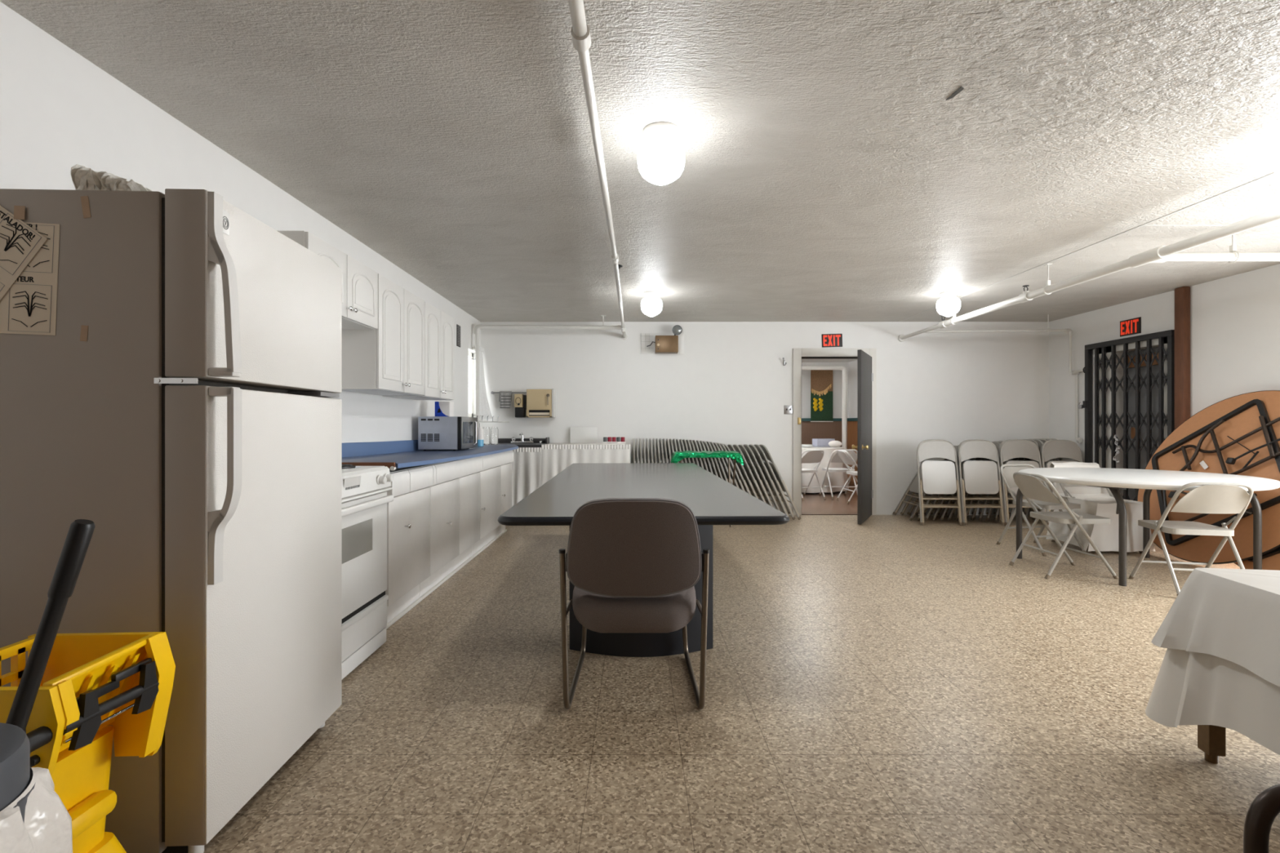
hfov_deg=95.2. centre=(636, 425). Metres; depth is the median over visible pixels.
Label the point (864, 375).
door
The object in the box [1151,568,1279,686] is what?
tablecloth
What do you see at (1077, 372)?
drain pipe
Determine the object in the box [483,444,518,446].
countertop
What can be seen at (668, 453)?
folding chair
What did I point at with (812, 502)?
floor
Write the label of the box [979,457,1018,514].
folding chair
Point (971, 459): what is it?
folding chair
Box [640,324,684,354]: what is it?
emergency light
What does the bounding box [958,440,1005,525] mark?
folding chair
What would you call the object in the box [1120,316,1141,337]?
exit sign
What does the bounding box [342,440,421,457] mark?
backsplash
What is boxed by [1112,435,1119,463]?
chain
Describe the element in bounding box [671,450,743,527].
tray table
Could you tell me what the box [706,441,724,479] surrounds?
folding chair
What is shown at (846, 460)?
folding chair
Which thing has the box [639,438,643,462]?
folding chair
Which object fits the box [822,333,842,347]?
exit sign
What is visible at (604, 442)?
tray
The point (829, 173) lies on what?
ceiling
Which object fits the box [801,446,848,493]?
cloth table
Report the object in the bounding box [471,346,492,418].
window curtain
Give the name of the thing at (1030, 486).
folding chair
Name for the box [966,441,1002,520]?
folding chair
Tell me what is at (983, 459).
folding chair
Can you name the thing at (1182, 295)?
rusty post
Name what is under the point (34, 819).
trash bin
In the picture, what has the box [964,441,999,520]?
folding chair
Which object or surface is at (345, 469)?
cooktop
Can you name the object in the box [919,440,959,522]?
folding chair
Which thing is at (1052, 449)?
folding chair
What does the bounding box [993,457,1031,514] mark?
folding chair
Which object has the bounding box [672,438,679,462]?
folding chair
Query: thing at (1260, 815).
chair
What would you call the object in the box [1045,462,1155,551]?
draped cloth
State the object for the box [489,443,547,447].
countertop
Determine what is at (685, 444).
folding chair
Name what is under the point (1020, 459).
folding chair
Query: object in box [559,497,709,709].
office chair
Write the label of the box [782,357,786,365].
wall hook
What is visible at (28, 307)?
leaflet
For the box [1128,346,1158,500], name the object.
door
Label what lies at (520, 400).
soap dispenser
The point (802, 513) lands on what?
trim
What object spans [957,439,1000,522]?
folding chair
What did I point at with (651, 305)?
ceiling light
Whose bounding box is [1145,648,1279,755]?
tablecloth
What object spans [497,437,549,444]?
backsplash
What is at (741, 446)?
folding chair
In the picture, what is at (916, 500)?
folding chair
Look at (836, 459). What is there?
folding chair
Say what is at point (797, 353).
trim
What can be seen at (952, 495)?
folding chair
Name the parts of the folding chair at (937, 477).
leg, backrest, seat, leg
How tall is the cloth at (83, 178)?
0.084 m
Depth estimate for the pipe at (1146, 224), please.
3.79 m
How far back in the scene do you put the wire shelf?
6.60 m
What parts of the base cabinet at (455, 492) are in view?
drawer, door, kick plate, drawer, door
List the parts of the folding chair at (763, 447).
backrest, seat, leg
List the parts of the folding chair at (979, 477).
leg, backrest, seat, leg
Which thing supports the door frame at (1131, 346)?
attached to the wall at (1235, 319)
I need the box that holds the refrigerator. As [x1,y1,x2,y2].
[0,188,342,852]
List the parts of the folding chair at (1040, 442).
backrest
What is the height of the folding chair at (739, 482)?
0.890 m
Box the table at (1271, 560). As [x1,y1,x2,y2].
[1233,547,1279,570]
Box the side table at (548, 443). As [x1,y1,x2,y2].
[544,443,630,444]
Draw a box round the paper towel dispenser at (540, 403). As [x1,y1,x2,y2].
[526,388,555,417]
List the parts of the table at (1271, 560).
apron frame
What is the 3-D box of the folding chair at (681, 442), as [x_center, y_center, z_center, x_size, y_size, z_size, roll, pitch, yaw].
[0.624,0.636,7.076,0.191,0.949,0.472,0,0,0]
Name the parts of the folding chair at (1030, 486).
leg, backrest, leg, seat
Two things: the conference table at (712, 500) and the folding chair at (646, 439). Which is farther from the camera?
the folding chair at (646, 439)
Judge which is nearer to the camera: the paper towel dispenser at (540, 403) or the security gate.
the security gate
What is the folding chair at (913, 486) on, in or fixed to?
on the floor at (882, 683)
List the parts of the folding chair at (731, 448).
seat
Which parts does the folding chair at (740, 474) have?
seat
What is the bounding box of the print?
[435,401,447,416]
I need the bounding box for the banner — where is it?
[810,369,833,422]
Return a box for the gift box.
[812,438,835,446]
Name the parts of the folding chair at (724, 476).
seat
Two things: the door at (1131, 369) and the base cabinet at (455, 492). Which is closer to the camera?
the base cabinet at (455, 492)
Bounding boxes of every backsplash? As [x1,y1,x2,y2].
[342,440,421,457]
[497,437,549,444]
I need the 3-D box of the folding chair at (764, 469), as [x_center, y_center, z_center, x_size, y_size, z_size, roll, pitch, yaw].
[1.593,0.667,7.062,0.426,0.880,0.472,0,0,0]
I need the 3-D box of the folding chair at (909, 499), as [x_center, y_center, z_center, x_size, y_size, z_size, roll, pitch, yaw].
[3.527,0.692,7.075,0.475,0.856,0.472,0,0,0]
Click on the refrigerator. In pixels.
(197, 422)
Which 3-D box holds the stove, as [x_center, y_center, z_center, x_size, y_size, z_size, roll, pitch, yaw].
[-1.565,0.655,2.610,0.700,0.930,0.734,0,0,0]
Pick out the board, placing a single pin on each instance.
(577, 434)
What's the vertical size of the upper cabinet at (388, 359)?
0.730 m
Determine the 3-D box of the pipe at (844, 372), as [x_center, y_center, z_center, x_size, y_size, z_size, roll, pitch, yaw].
[2.482,-0.007,11.000,2.965,2.255,0.088,0,0,0]
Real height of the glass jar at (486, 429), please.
0.200 m
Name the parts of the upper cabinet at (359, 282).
door, arch moulding, door, arch moulding, raised panel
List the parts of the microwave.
panel, door handle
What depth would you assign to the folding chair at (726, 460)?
6.88 m
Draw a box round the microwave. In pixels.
[417,416,477,450]
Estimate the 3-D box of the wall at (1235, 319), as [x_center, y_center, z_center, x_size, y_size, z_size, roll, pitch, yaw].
[5.270,-0.090,3.210,0.200,2.420,8.220,0,0,0]
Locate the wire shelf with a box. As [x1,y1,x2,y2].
[473,414,509,422]
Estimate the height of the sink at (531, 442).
1.035 m
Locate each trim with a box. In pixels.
[792,348,876,515]
[801,417,857,421]
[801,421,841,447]
[801,512,857,515]
[847,421,857,482]
[946,86,964,100]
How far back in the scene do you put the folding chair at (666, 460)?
6.91 m
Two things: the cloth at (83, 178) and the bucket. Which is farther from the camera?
the cloth at (83, 178)
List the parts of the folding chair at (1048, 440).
frame, seat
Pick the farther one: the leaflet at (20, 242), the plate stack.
the plate stack
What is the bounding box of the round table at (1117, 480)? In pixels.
[1016,467,1279,586]
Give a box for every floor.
[203,515,1279,852]
[801,480,857,512]
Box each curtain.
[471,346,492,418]
[511,447,541,506]
[541,444,630,485]
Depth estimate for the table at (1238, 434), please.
4.75 m
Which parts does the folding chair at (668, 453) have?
backrest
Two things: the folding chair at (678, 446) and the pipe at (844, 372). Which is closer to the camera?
the folding chair at (678, 446)
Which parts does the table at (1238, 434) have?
folded leg, folded leg, folded leg, folded leg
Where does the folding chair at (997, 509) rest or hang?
on the floor at (882, 683)
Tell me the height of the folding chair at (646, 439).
0.960 m
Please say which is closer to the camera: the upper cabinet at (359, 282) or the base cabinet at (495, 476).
the upper cabinet at (359, 282)
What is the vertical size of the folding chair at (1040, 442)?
0.953 m
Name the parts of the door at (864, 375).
knob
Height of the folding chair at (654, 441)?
0.959 m
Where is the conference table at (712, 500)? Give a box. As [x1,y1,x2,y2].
[497,462,789,657]
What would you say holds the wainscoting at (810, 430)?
attached to the wall at (806, 374)
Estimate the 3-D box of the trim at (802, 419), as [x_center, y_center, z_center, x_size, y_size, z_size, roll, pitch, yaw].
[1.930,-0.120,9.720,4.860,0.060,4.500,0,0,0]
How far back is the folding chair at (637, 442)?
6.86 m
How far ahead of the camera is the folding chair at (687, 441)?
6.91 m
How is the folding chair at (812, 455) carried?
on the floor at (812, 502)
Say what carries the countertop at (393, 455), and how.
on the base cabinet at (495, 476)
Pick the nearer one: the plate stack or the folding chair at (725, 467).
the folding chair at (725, 467)
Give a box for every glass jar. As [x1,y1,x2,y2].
[483,426,489,444]
[490,426,497,444]
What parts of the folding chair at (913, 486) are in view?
leg, seat, backrest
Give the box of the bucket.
[0,519,175,852]
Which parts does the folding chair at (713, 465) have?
seat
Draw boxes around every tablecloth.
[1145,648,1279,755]
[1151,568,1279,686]
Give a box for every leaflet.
[0,205,47,300]
[0,222,59,335]
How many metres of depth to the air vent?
6.38 m
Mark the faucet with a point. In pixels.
(513, 440)
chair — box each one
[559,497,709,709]
[632,438,635,462]
[635,438,639,462]
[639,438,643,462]
[642,438,646,462]
[645,438,650,462]
[649,438,653,462]
[653,438,657,462]
[656,438,661,462]
[659,438,665,462]
[662,438,668,462]
[666,438,671,462]
[669,438,674,456]
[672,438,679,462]
[675,438,684,462]
[679,439,687,462]
[682,439,691,462]
[685,439,695,463]
[688,439,699,466]
[693,440,704,468]
[696,440,708,471]
[699,440,713,474]
[702,440,718,476]
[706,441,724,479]
[709,441,728,481]
[712,442,733,484]
[716,442,739,488]
[720,443,745,491]
[723,444,751,494]
[727,444,758,498]
[733,444,765,502]
[737,444,773,506]
[743,444,780,511]
[748,444,790,519]
[753,444,795,519]
[759,444,800,519]
[801,449,826,500]
[818,448,857,498]
[835,449,857,503]
[892,457,945,520]
[899,458,949,520]
[906,446,957,520]
[915,445,961,520]
[916,440,962,525]
[919,439,959,521]
[919,439,959,522]
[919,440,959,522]
[924,444,969,520]
[929,457,976,520]
[937,457,982,520]
[944,457,987,515]
[950,445,995,520]
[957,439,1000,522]
[957,439,1001,523]
[958,440,1002,524]
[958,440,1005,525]
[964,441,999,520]
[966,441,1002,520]
[972,440,1012,520]
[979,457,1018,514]
[986,457,1025,519]
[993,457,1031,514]
[996,463,1087,556]
[997,439,1041,522]
[998,439,1037,497]
[999,440,1039,522]
[1000,440,1048,524]
[1007,439,1038,519]
[1008,439,1043,520]
[1008,471,1118,579]
[1015,438,1049,514]
[1022,438,1056,515]
[1030,438,1062,511]
[1040,440,1076,484]
[1041,440,1082,524]
[1051,483,1142,553]
[1128,482,1253,595]
[1243,784,1279,852]
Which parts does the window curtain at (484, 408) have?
panel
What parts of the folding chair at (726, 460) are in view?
seat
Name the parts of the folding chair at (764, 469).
backrest, seat, leg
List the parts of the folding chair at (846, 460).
leg, backrest, frame, seat, leg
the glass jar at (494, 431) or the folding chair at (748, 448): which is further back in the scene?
the folding chair at (748, 448)
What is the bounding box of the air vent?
[456,324,460,346]
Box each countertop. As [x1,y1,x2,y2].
[342,440,518,471]
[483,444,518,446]
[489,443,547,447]
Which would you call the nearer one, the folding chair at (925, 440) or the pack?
the pack
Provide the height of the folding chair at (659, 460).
0.959 m
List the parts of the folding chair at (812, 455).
seat, backrest, leg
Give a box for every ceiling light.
[637,121,684,185]
[640,290,662,316]
[936,290,960,316]
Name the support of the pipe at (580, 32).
attached to the ceiling
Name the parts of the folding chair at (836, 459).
leg, seat, backrest, leg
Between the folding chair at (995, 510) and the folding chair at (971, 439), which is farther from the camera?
the folding chair at (995, 510)
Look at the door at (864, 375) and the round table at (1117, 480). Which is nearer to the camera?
the round table at (1117, 480)
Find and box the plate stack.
[801,444,813,447]
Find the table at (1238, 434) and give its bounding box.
[1137,390,1279,564]
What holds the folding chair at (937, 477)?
on the floor at (882, 683)
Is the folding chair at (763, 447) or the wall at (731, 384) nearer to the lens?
the folding chair at (763, 447)
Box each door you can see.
[851,349,873,524]
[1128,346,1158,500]
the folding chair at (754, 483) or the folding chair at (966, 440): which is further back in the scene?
the folding chair at (754, 483)
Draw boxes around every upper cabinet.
[277,231,377,329]
[342,273,424,395]
[382,301,453,399]
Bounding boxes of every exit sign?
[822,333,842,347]
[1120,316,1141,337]
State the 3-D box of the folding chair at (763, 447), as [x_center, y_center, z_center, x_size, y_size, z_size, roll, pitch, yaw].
[1.722,0.667,7.073,0.428,0.879,0.472,0,0,0]
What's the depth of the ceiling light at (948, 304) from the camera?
5.64 m
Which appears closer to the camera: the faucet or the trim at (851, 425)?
the faucet
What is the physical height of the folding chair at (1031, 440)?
0.950 m
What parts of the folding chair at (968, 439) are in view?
frame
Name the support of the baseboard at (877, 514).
attached to the wall at (731, 384)
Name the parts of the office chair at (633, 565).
sled frame, seat rail, seat, backrest, sled frame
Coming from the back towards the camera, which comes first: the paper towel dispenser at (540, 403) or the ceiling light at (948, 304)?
the paper towel dispenser at (540, 403)
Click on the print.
(441, 407)
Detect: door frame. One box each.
[801,356,857,359]
[1098,337,1167,496]
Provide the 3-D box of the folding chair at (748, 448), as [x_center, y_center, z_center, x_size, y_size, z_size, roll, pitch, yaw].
[1.528,0.667,7.077,0.425,0.880,0.472,0,0,0]
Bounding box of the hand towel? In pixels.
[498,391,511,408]
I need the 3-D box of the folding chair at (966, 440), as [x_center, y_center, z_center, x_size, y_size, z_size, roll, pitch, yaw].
[3.917,0.638,6.651,0.472,0.953,0.169,0,0,0]
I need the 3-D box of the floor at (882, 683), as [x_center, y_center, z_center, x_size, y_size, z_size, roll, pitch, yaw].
[2.110,1.170,3.110,8.520,0.100,8.420,0,0,0]
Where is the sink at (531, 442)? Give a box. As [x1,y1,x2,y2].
[489,432,549,447]
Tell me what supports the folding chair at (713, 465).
on the floor at (882, 683)
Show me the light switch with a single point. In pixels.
(787, 409)
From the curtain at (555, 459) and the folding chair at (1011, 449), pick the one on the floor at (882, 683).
the folding chair at (1011, 449)
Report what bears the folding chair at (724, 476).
on the floor at (882, 683)
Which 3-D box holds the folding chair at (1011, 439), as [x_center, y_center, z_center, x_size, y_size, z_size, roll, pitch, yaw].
[4.424,0.638,6.717,0.472,0.953,0.169,0,0,0]
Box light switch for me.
[783,405,792,413]
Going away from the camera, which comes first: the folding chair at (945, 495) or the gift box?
the folding chair at (945, 495)
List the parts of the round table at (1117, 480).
leg, leg, leg, leg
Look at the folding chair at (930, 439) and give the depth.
6.69 m
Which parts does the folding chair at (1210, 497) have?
leg, seat, backrest, leg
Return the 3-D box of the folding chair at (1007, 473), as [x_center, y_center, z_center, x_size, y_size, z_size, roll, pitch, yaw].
[3.657,0.746,5.304,0.447,0.764,0.551,0,0,-11]
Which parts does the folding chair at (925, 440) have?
seat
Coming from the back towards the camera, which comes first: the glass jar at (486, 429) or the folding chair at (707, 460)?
the folding chair at (707, 460)
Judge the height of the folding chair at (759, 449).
0.879 m
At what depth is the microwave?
5.05 m
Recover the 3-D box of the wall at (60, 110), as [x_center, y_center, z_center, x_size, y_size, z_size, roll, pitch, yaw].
[-2.050,-0.090,3.210,0.200,2.420,8.220,0,0,0]
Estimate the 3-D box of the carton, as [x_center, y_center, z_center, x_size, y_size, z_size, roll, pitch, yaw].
[-0.265,0.179,7.099,0.270,0.082,0.202,0,0,0]
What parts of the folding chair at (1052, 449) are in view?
seat, backrest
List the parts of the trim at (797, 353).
strike plate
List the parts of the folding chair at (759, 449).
backrest, seat, leg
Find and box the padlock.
[1077,401,1082,408]
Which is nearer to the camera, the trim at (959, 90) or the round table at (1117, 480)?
the trim at (959, 90)
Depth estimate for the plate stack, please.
9.88 m
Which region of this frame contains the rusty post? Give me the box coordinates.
[1174,286,1190,429]
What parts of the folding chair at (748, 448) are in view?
backrest, seat, leg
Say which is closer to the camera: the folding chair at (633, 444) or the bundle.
the folding chair at (633, 444)
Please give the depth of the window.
7.22 m
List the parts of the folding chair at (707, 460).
seat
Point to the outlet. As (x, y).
(1077, 439)
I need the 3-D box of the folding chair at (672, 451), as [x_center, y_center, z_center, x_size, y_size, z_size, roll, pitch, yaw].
[0.481,0.634,7.071,0.150,0.955,0.472,0,0,0]
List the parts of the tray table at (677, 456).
leg, leg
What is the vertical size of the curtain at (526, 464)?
0.818 m
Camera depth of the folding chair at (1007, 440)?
6.67 m
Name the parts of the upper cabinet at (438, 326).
door, raised panel, arch moulding, door, raised panel, arch moulding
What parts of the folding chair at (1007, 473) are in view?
leg, backrest, seat, leg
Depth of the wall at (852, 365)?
11.73 m
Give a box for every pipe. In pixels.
[471,315,617,427]
[568,0,627,339]
[801,364,847,468]
[897,207,1279,342]
[899,172,1279,321]
[924,314,1084,443]
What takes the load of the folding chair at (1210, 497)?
on the floor at (882, 683)
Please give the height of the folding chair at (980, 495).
0.914 m
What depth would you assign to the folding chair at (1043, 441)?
6.98 m
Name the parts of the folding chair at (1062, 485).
backrest, frame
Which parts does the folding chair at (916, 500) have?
leg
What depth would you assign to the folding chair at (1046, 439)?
7.10 m
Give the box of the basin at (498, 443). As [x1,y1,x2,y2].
[497,443,541,444]
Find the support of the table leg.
on the floor at (882, 683)
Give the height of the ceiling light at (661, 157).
0.234 m
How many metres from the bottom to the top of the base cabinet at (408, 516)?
0.865 m
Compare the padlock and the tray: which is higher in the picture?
the padlock
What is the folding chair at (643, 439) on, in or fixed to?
on the floor at (882, 683)
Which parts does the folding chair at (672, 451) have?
backrest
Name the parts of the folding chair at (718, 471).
seat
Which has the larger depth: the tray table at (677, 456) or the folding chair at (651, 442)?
the folding chair at (651, 442)
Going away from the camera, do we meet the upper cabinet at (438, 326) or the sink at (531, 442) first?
the upper cabinet at (438, 326)
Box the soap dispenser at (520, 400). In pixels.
[514,394,526,417]
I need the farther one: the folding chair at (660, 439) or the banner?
the banner
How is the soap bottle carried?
on the countertop at (393, 455)
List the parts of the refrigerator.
tape strip, tape strip, tape strip, kick plate, door handle, door handle, emblem plate, fridge door, freezer door, panel, panel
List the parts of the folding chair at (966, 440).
seat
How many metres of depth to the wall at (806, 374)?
12.00 m
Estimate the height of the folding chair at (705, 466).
0.933 m
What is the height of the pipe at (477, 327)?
1.500 m
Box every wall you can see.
[0,1,480,443]
[480,321,1048,515]
[801,362,848,417]
[848,360,857,417]
[1048,263,1279,462]
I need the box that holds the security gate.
[1082,329,1174,501]
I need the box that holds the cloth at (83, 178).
[70,164,151,191]
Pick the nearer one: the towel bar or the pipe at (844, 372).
the towel bar
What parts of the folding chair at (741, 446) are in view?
backrest, seat, leg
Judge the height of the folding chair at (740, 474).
0.882 m
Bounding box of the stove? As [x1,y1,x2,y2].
[342,464,393,679]
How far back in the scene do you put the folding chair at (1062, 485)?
5.47 m
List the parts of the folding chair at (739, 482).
seat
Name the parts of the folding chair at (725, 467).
seat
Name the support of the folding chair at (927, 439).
on the floor at (882, 683)
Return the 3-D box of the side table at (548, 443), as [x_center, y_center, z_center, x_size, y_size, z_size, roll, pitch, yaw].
[-0.575,0.670,7.018,1.000,0.900,0.596,0,0,0]
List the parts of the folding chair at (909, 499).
leg, frame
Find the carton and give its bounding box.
[603,436,625,444]
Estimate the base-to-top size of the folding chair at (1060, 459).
0.959 m
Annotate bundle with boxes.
[828,440,841,447]
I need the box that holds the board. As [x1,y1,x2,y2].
[569,426,597,443]
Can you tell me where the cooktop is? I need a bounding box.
[342,466,385,473]
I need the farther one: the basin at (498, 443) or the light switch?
the light switch
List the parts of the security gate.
post, rail, post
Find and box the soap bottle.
[477,422,484,446]
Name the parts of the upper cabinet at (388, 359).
door, raised panel, arch moulding, door, raised panel, arch moulding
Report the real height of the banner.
1.095 m
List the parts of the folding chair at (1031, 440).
frame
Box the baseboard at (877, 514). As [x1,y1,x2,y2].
[876,514,1030,515]
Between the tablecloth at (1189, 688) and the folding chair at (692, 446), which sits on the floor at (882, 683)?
the folding chair at (692, 446)
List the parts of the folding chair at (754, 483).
backrest, seat, leg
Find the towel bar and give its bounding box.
[490,391,526,394]
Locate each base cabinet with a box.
[385,465,433,629]
[419,456,482,599]
[471,449,513,557]
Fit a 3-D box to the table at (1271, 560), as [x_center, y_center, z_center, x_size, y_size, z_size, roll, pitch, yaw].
[4.848,0.408,4.160,0.662,1.385,1.523,0,0,1]
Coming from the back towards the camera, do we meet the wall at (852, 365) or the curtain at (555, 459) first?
the wall at (852, 365)
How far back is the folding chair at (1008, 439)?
6.82 m
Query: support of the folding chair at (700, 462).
on the floor at (882, 683)
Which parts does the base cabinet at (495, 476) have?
kick plate, door, drawer, door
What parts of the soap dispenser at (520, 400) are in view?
plate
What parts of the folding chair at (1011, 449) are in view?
leg, backrest, seat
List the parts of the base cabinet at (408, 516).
drawer, kick plate, door, drawer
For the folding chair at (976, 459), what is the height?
0.900 m
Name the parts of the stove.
burner, kick plate, oven door, drawer, control panel, door handle, knob, knob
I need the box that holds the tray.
[603,441,625,444]
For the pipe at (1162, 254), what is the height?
0.251 m
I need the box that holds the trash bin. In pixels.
[0,722,72,852]
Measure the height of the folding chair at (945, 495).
0.875 m
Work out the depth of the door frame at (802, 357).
7.37 m
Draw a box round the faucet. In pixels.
[511,432,533,443]
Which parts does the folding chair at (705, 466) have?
seat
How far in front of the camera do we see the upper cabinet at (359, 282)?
3.36 m
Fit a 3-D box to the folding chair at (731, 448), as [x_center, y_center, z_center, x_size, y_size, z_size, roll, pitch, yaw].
[1.333,0.666,7.078,0.422,0.882,0.472,0,0,0]
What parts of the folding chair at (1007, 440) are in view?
seat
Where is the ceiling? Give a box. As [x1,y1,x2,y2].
[0,0,1279,362]
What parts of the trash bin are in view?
lid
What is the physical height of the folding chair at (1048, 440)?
0.953 m
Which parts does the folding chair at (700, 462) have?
backrest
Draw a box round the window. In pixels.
[468,351,473,417]
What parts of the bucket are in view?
plate, wringer handle, linkage arm, panel, linkage rod, linkage arm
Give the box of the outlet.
[1075,435,1083,443]
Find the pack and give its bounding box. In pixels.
[435,401,453,416]

